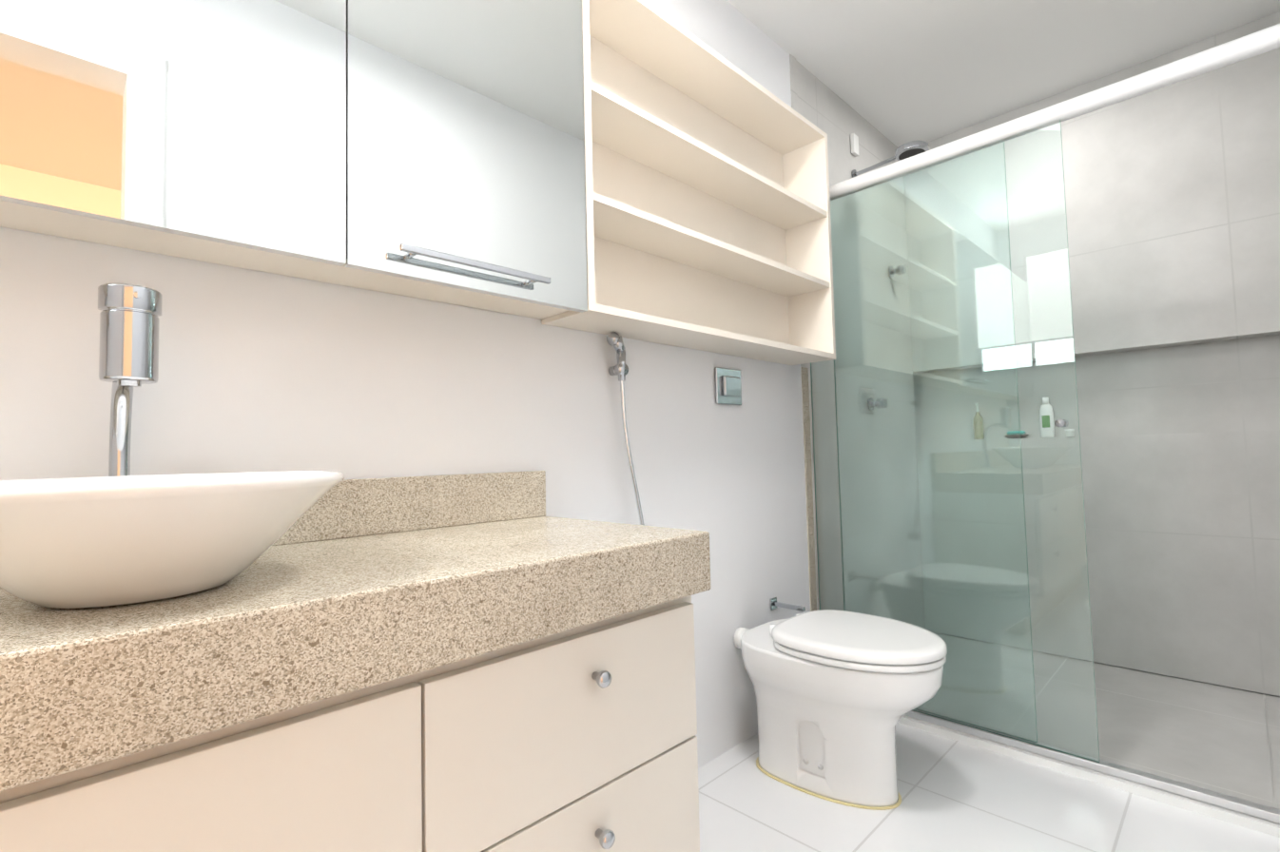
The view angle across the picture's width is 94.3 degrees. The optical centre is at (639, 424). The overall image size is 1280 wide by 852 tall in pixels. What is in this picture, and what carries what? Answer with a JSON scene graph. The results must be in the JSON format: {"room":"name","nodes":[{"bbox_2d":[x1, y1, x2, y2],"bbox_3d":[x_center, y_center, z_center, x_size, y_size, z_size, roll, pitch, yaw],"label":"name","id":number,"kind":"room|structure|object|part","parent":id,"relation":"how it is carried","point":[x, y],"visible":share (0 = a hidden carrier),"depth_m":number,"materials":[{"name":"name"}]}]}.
{"room":"bathroom","nodes":[
{"label":"bathroom","id":0,"kind":"room"},
{"bbox_2d":[0,0,810,769],"bbox_3d":[-0.456,-0.243,1.320,2.931,2.520,0.120,1,-4,-45],"label":"wall","id":1,"kind":"structure","parent":0,"point":[262,371],"depth_m":1.25,"materials":[{"name":"white paint"}]},
{"bbox_2d":[0,0,365,285],"bbox_3d":[-0.727,-0.675,0.867,0.526,0.830,0.180,1,-4,-45],"label":"upper cabinet","id":2,"kind":"object","parent":1,"relation":"attached to","point":[224,132],"depth_m":0.84,"materials":[{"name":"white plastic"}]},
{"bbox_3d":[-0.672,-0.679,0.812,0.504,0.830,0.019,1,-4,-45],"label":"door","id":3,"kind":"part","parent":2,"relation":"part of","materials":[{"name":"white mirror"}]},
{"bbox_2d":[344,0,604,328],"bbox_3d":[-0.363,-0.665,1.228,0.535,0.830,0.180,1,-4,-45],"label":"upper cabinet","id":4,"kind":"object","parent":1,"relation":"attached to","point":[483,117],"depth_m":1.17,"materials":[{"name":"white plastic"}]},
{"bbox_3d":[-0.312,-0.670,1.169,0.504,0.830,0.019,1,-4,-45],"label":"door","id":5,"kind":"part","parent":4,"relation":"part of","materials":[{"name":"white mirror"}]},
{"bbox_3d":[-0.302,-0.294,1.114,0.306,0.012,0.035,1,-4,-45],"label":"handle","id":6,"kind":"part","parent":4,"relation":"part of","materials":[{"name":"silver metal"}]},
{"bbox_2d":[606,331,644,525],"bbox_3d":[-0.021,0.149,1.597,0.163,0.780,0.055,1,-4,-45],"label":"sprayer","id":7,"kind":"object","parent":1,"relation":"attached to","point":[620,368],"visible":0.6,"depth_m":1.57,"materials":[{"name":"silver metal"}]},
{"bbox_3d":[-0.060,-0.178,1.567,0.055,0.127,0.034,1,-4,-45],"label":"handle","id":8,"kind":"part","parent":7,"relation":"part of","materials":[{"name":"silver metal"}]},
{"bbox_2d":[566,0,835,365],"bbox_3d":[0.215,-0.651,1.802,1.168,0.830,0.180,1,-4,-45],"label":"wall shelf","id":9,"kind":"object","parent":1,"relation":"attached to","point":[641,169],"depth_m":1.83,"materials":[{"name":"beige wood"}]},
{"bbox_2d":[714,367,741,405],"bbox_3d":[0.297,-0.124,1.955,0.136,0.120,0.024,1,-4,-45],"label":"valve","id":10,"kind":"object","parent":1,"relation":"attached to","point":[727,387],"visible":1,"depth_m":1.94,"materials":[{"name":"silver metal"}]},
{"bbox_2d":[769,597,805,611],"bbox_3d":[0.510,0.626,2.041,0.040,0.040,0.123,1,-4,-45],"label":"paper holder","id":11,"kind":"object","parent":1,"relation":"attached to","point":[774,604],"visible":1,"depth_m":2.05,"materials":[{"name":"silver metal"}]},
{"bbox_3d":[0.468,0.629,2.083,0.040,0.040,0.006,1,-4,-45],"label":"plate","id":12,"kind":"part","parent":11,"relation":"part of","materials":[{"name":"silver metal"}]},
{"bbox_3d":[0.512,0.626,2.039,0.014,0.014,0.117,1,-4,-45],"label":"arm","id":13,"kind":"part","parent":11,"relation":"part of"},
{"bbox_2d":[795,59,925,628],"bbox_3d":[1.004,-0.206,2.768,1.092,2.520,0.120,1,-4,-45],"label":"tiled wall","id":14,"kind":"structure","parent":0,"point":[833,116],"depth_m":2.70,"materials":[{"name":"white tile"}]},
{"bbox_2d":[789,54,808,368],"bbox_3d":[0.586,-0.846,2.397,0.045,1.258,0.124,1,-4,-45],"label":"trim","id":15,"kind":"structure","parent":14,"relation":"attached to","point":[793,83],"depth_m":2.38,"materials":[{"name":"white paint"}]},
{"bbox_2d":[800,367,816,611],"bbox_3d":[0.616,0.412,2.335,0.045,1.262,0.124,1,-4,-45],"label":"trim","id":16,"kind":"structure","parent":14,"relation":"attached to","point":[808,491],"depth_m":2.30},
{"bbox_2d":[850,133,858,156],"bbox_3d":[0.987,-1.284,2.731,0.050,0.090,0.018,1,-4,-45],"label":"junction box","id":17,"kind":"object","parent":14,"relation":"attached to","point":[854,140],"visible":1,"depth_m":2.72,"materials":[{"name":"white plastic"}]},
{"bbox_2d":[867,397,887,410],"bbox_3d":[1.080,-0.093,2.699,0.060,0.060,0.070,1,-4,-45],"label":"shower valve","id":18,"kind":"object","parent":14,"relation":"attached to","point":[875,403],"depth_m":2.69,"materials":[{"name":"silver metal"}]},
{"bbox_2d":[851,140,929,177],"bbox_3d":[1.095,-1.164,2.612,0.132,0.068,0.326,1,-4,-45],"label":"shower head","id":19,"kind":"object","parent":14,"relation":"attached to","point":[908,149],"visible":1,"depth_m":2.53},
{"bbox_2d":[888,264,906,278],"bbox_3d":[1.277,-0.760,2.944,0.060,0.060,0.070,1,-4,-45],"label":"shower valve","id":20,"kind":"object","parent":14,"relation":"attached to","point":[891,272],"depth_m":2.93,"materials":[{"name":"silver metal"}]},
{"bbox_2d":[698,631,1279,851],"bbox_3d":[0.627,1.018,1.216,4.368,0.060,1.660,1,-4,-45],"label":"floor","id":21,"kind":"structure","parent":0,"point":[958,796],"depth_m":1.67,"materials":[{"name":"tile"}]},
{"bbox_2d":[0,283,710,851],"bbox_3d":[-0.609,0.405,0.669,1.577,1.168,0.516,1,-4,-45],"label":"bathroom vanity","id":22,"kind":"object","parent":21,"relation":"on","point":[302,662],"visible":1,"depth_m":0.67,"materials":[{"name":"stone"}]},
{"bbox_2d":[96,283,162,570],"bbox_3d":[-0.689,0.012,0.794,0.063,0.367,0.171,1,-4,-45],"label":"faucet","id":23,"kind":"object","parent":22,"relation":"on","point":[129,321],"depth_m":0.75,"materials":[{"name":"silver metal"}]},
{"bbox_2d":[0,470,345,609],"bbox_3d":[-0.559,0.123,0.668,0.407,0.126,0.407,1,-4,-45],"label":"basin","id":24,"kind":"object","parent":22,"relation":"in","point":[184,541],"depth_m":0.57,"materials":[{"name":"white ceramic"}]},
{"bbox_3d":[-0.444,0.539,0.512,0.522,0.470,0.018,1,-4,-45],"label":"door","id":25,"kind":"part","parent":22,"relation":"part of","materials":[{"name":"white paint"}]},
{"bbox_3d":[-0.084,0.426,0.878,0.493,0.226,0.018,1,-4,-45],"label":"drawer","id":26,"kind":"part","parent":22,"relation":"part of","materials":[{"name":"white paint"}]},
{"bbox_3d":[-0.078,0.663,0.867,0.493,0.240,0.018,1,-4,-45],"label":"drawer","id":27,"kind":"part","parent":22,"relation":"part of","materials":[{"name":"white paint"}]},
{"bbox_3d":[-0.057,0.374,0.875,0.025,0.025,0.029,1,-4,-45],"label":"knob","id":28,"kind":"part","parent":22,"relation":"part of","materials":[{"name":"silver metal"}]},
{"bbox_3d":[-0.052,0.601,0.864,0.025,0.025,0.029,1,-4,-45],"label":"knob","id":29,"kind":"part","parent":22,"relation":"part of","materials":[{"name":"silver metal"}]},
{"bbox_2d":[733,609,947,810],"bbox_3d":[0.548,0.795,1.707,0.376,0.437,0.629,1,-4,-45],"label":"toilet","id":30,"kind":"object","parent":21,"relation":"on","point":[839,694],"visible":1,"depth_m":1.58,"materials":[{"name":"white ceramic"}]},
{"bbox_3d":[0.610,0.597,1.650,0.376,0.049,0.440,1,-4,-45],"label":"seat","id":31,"kind":"part","parent":30,"relation":"part of","materials":[{"name":"white plastic"}]},
{"bbox_2d":[897,715,1279,837],"bbox_3d":[1.188,0.991,1.775,0.070,0.022,1.418,1,-4,-45],"label":"shower curb","id":32,"kind":"structure","parent":21,"relation":"on","point":[1266,826],"depth_m":1.63,"materials":[{"name":"white stone"}]},
{"bbox_2d":[810,23,1279,823],"bbox_3d":[1.163,0.018,1.823,0.064,1.926,1.416,1,-4,-45],"label":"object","id":33,"kind":"object","parent":32,"relation":"on","point":[1246,47],"visible":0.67,"depth_m":1.91,"materials":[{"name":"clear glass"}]},
{"bbox_3d":[1.240,-0.002,1.746,0.064,0.024,0.024,1,-4,-45],"label":"knob","id":34,"kind":"part","parent":33,"relation":"part of","materials":[{"name":"silver metal"}]},
{"bbox_2d":[726,0,1279,147],"bbox_3d":[0.565,-1.568,1.345,4.368,0.080,1.660,1,-4,-45],"label":"ceiling","id":35,"kind":"structure","parent":0,"point":[898,73],"depth_m":2.34,"materials":[{"name":"white paint"}]},
{"bbox_2d":[903,11,1279,696],"bbox_3d":[2.039,-0.233,2.712,0.300,2.520,1.660,1,-4,-45],"label":"wall","id":36,"kind":"structure","parent":0,"point":[1171,198],"depth_m":2.49,"materials":[{"name":"tile"}]},
{"bbox_2d":[972,403,984,439],"bbox_3d":[1.674,-0.014,2.940,0.044,0.180,0.044,1,-4,-45],"label":"clear bottle","id":37,"kind":"object","parent":36,"relation":"on","point":[978,436],"depth_m":2.92,"materials":[{"name":"beige plastic"}]},
{"bbox_2d":[1004,430,1028,438],"bbox_3d":[1.789,0.051,2.823,0.104,0.034,0.104,1,-4,-45],"label":"soap dish","id":38,"kind":"object","parent":36,"relation":"on","point":[1013,433],"depth_m":2.79,"materials":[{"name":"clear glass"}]},
{"bbox_2d":[1039,397,1054,437],"bbox_3d":[1.874,-0.031,2.738,0.038,0.185,0.056,1,-4,-45],"label":"shampoo bottle","id":39,"kind":"object","parent":36,"relation":"on","point":[1046,430],"depth_m":2.73,"materials":[{"name":"white plastic"}]},
{"bbox_2d":[1064,428,1074,436],"bbox_3d":[1.935,0.040,2.676,0.038,0.034,0.038,1,-4,-45],"label":"jar","id":40,"kind":"object","parent":36,"relation":"on","point":[1068,433],"depth_m":2.66,"materials":[{"name":"white"}]},
{"bbox_2d":[912,334,1279,441],"bbox_3d":[2.081,-0.125,2.746,0.190,0.365,1.660,1,-4,-45],"label":"wall niche","id":41,"kind":"object","parent":36,"relation":"in","point":[1231,385],"visible":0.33,"depth_m":2.56,"materials":[{"name":"tile"}]}
]}

